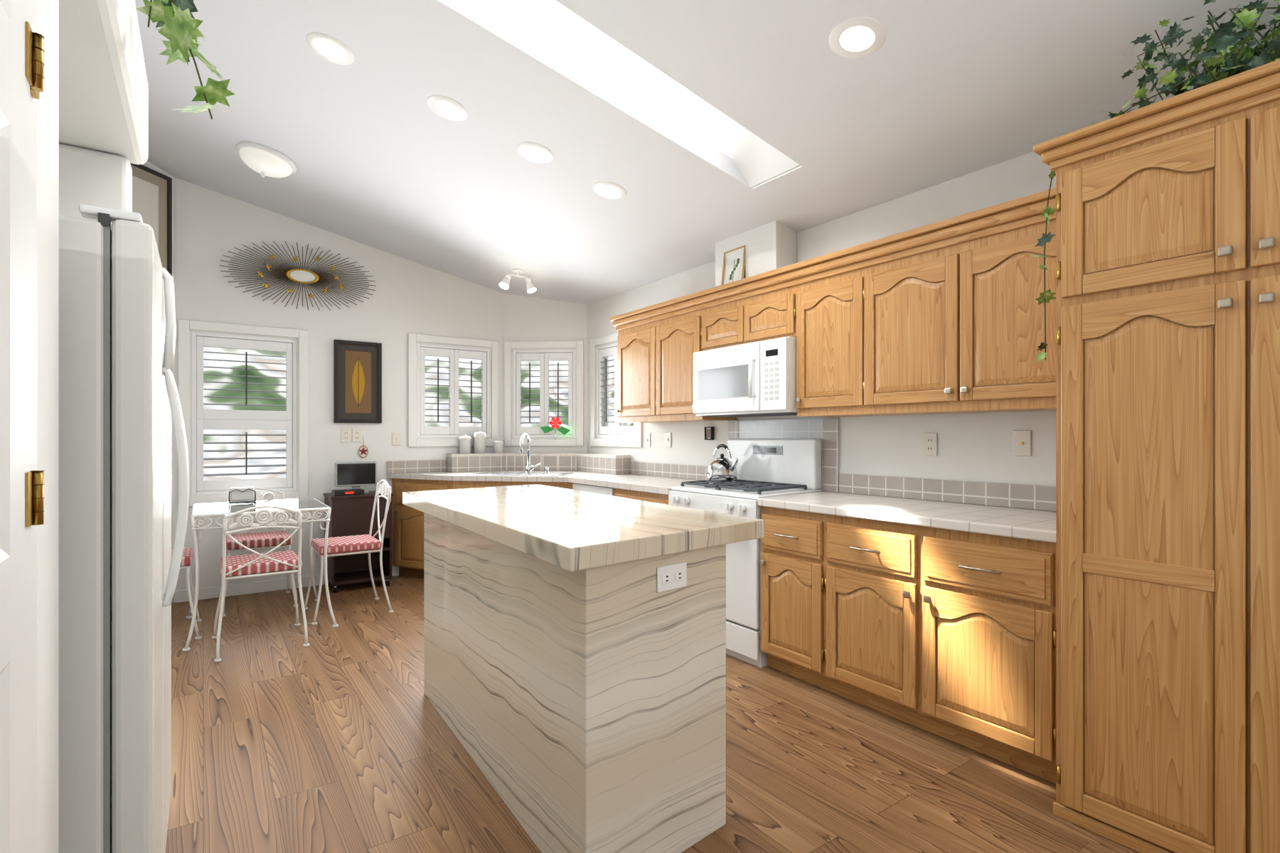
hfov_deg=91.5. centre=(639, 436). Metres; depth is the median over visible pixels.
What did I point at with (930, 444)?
electrical outlet
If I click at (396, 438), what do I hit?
light switch
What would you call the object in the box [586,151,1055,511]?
wall
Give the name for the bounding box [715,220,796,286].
chase
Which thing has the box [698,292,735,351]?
upper cabinet
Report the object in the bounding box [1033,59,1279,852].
pantry cabinet
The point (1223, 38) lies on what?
ivy plant
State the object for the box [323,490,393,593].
cabinet
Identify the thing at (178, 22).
ivy plant
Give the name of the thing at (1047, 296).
ivy vine
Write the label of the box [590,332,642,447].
window
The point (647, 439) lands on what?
light switch
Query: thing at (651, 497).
base cabinet
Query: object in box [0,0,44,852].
hall door
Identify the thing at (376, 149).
ceiling
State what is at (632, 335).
upper cabinet
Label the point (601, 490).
dishwasher
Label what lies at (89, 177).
wall
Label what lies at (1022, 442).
outlet
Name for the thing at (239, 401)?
backdrop
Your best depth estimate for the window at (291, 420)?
4.86 m
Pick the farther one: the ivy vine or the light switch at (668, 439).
the light switch at (668, 439)
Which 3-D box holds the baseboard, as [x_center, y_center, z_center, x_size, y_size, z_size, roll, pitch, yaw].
[-2.344,1.185,3.522,2.099,0.090,3.039,0,0,-35]
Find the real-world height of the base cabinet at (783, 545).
0.862 m
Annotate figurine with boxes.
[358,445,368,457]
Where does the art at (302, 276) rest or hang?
attached to the wall at (390, 313)
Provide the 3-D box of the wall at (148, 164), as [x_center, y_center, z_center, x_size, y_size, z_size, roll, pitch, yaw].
[-3.599,-0.545,4.081,0.120,3.550,1.089,0,0,10]
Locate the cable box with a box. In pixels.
[331,488,364,496]
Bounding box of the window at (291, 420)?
[177,319,307,507]
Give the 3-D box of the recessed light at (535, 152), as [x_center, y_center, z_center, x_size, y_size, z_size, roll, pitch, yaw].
[-0.581,-1.575,3.463,0.200,0.044,0.204,0,0,-35]
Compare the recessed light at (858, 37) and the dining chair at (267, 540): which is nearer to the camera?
the recessed light at (858, 37)
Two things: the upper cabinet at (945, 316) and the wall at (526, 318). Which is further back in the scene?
the wall at (526, 318)
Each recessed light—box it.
[305,32,354,65]
[426,94,467,120]
[516,141,553,163]
[593,181,626,199]
[828,16,886,58]
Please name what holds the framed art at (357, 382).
attached to the wall at (390, 313)
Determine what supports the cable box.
on the cabinet at (350, 515)
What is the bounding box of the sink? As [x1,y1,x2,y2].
[465,433,573,476]
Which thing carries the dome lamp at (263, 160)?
attached to the ceiling
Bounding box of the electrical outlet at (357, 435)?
[352,428,361,442]
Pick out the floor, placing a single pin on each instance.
(340, 739)
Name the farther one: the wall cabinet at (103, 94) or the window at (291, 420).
the window at (291, 420)
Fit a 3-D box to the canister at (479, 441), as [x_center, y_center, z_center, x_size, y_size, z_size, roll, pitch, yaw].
[-1.510,0.049,5.870,0.114,0.220,0.114,0,0,-35]
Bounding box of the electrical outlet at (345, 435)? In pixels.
[341,428,350,442]
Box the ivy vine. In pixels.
[1032,169,1055,361]
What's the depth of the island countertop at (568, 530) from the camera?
2.01 m
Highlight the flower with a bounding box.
[540,417,571,439]
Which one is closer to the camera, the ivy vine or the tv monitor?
the ivy vine
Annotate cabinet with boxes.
[59,0,147,164]
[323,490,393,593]
[391,478,574,578]
[612,315,647,423]
[613,488,668,504]
[647,301,736,423]
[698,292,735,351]
[735,275,792,345]
[760,506,805,681]
[792,261,849,417]
[805,512,1055,783]
[849,204,1055,416]
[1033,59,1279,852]
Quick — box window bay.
[504,340,583,446]
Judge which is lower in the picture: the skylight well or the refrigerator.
the refrigerator
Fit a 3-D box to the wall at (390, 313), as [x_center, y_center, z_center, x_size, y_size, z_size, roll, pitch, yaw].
[-2.431,-0.545,5.390,2.560,3.550,0.120,0,0,-35]
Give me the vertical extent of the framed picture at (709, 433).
0.095 m
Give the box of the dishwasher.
[572,483,614,496]
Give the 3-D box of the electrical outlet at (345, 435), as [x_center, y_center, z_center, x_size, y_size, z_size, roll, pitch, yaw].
[-2.484,-0.010,5.274,0.072,0.116,0.008,0,0,-35]
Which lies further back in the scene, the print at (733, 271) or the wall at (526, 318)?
the wall at (526, 318)
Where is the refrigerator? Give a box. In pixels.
[59,204,189,852]
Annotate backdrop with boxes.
[203,347,633,480]
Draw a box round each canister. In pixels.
[458,434,470,453]
[473,430,485,453]
[493,438,503,453]
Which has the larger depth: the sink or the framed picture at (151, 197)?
the sink
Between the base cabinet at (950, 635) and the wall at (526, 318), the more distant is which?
the wall at (526, 318)
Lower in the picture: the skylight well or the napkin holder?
the napkin holder
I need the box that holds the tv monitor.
[334,461,376,493]
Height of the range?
1.215 m
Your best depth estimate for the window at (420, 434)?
5.80 m
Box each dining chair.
[171,547,201,639]
[211,505,309,662]
[222,487,298,617]
[304,480,393,625]
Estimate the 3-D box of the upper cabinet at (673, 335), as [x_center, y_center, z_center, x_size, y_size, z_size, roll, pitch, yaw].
[0.374,-0.495,4.454,0.332,0.765,0.561,0,0,-35]
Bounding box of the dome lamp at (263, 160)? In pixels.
[235,141,297,177]
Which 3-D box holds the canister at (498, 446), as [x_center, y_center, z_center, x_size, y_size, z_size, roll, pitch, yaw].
[-1.345,0.089,5.931,0.094,0.140,0.094,0,0,-35]
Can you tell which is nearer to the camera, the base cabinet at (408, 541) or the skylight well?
the skylight well
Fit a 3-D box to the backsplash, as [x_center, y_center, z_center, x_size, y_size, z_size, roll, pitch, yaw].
[0.888,0.107,3.999,0.012,0.431,0.923,0,0,-35]
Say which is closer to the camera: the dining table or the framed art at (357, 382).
the dining table
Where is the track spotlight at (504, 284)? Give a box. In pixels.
[499,268,536,292]
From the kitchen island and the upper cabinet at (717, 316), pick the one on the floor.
the kitchen island
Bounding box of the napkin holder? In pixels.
[228,487,255,504]
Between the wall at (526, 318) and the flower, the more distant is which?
the wall at (526, 318)
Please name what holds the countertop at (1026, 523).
on the base cabinet at (950, 635)
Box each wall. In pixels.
[36,0,59,852]
[59,143,132,230]
[141,161,173,603]
[173,177,501,590]
[501,292,586,452]
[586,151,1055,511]
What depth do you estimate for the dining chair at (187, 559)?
3.78 m
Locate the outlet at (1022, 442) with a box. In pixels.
[1014,430,1031,456]
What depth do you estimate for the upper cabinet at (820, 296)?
3.32 m
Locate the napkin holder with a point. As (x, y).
(241, 495)
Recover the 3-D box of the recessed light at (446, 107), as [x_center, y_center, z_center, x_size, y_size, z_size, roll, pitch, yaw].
[-0.983,-1.675,3.182,0.200,0.044,0.204,0,0,-35]
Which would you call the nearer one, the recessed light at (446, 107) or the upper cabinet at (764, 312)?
the recessed light at (446, 107)
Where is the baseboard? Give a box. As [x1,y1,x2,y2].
[171,573,324,603]
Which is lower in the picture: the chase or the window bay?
the window bay
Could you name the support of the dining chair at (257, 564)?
on the floor
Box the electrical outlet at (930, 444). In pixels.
[923,433,937,455]
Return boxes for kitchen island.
[423,518,726,852]
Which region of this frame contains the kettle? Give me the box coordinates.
[706,443,738,480]
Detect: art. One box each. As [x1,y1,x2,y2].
[219,241,376,310]
[333,339,381,423]
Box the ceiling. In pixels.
[134,0,1279,305]
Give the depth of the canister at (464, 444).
5.75 m
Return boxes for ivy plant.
[135,0,234,119]
[1089,0,1279,125]
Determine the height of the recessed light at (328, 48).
0.044 m
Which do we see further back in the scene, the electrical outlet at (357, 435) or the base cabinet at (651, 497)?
the electrical outlet at (357, 435)
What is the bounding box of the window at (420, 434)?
[408,332,498,447]
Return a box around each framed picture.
[130,163,172,275]
[704,426,713,440]
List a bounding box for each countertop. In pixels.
[387,452,713,494]
[402,484,764,572]
[757,474,1055,543]
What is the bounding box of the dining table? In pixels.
[182,497,338,652]
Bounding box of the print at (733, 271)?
[721,245,745,285]
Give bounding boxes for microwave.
[693,336,797,417]
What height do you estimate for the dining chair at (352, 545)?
0.917 m
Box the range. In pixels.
[668,438,822,668]
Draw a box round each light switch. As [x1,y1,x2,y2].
[392,432,401,445]
[644,433,650,447]
[665,432,671,447]
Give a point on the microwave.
(756, 379)
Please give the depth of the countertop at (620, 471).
5.39 m
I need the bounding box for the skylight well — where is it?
[479,0,801,188]
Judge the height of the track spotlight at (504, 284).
0.188 m
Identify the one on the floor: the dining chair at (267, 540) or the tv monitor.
the dining chair at (267, 540)
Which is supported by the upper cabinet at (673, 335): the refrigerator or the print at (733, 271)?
the print at (733, 271)
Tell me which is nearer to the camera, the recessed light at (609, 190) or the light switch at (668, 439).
the recessed light at (609, 190)
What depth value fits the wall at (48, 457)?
1.08 m
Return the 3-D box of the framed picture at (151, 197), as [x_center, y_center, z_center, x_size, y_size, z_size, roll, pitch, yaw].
[-3.486,-1.530,4.279,0.029,0.720,0.580,0,0,10]
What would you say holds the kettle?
on the range
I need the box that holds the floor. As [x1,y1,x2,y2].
[165,575,1138,852]

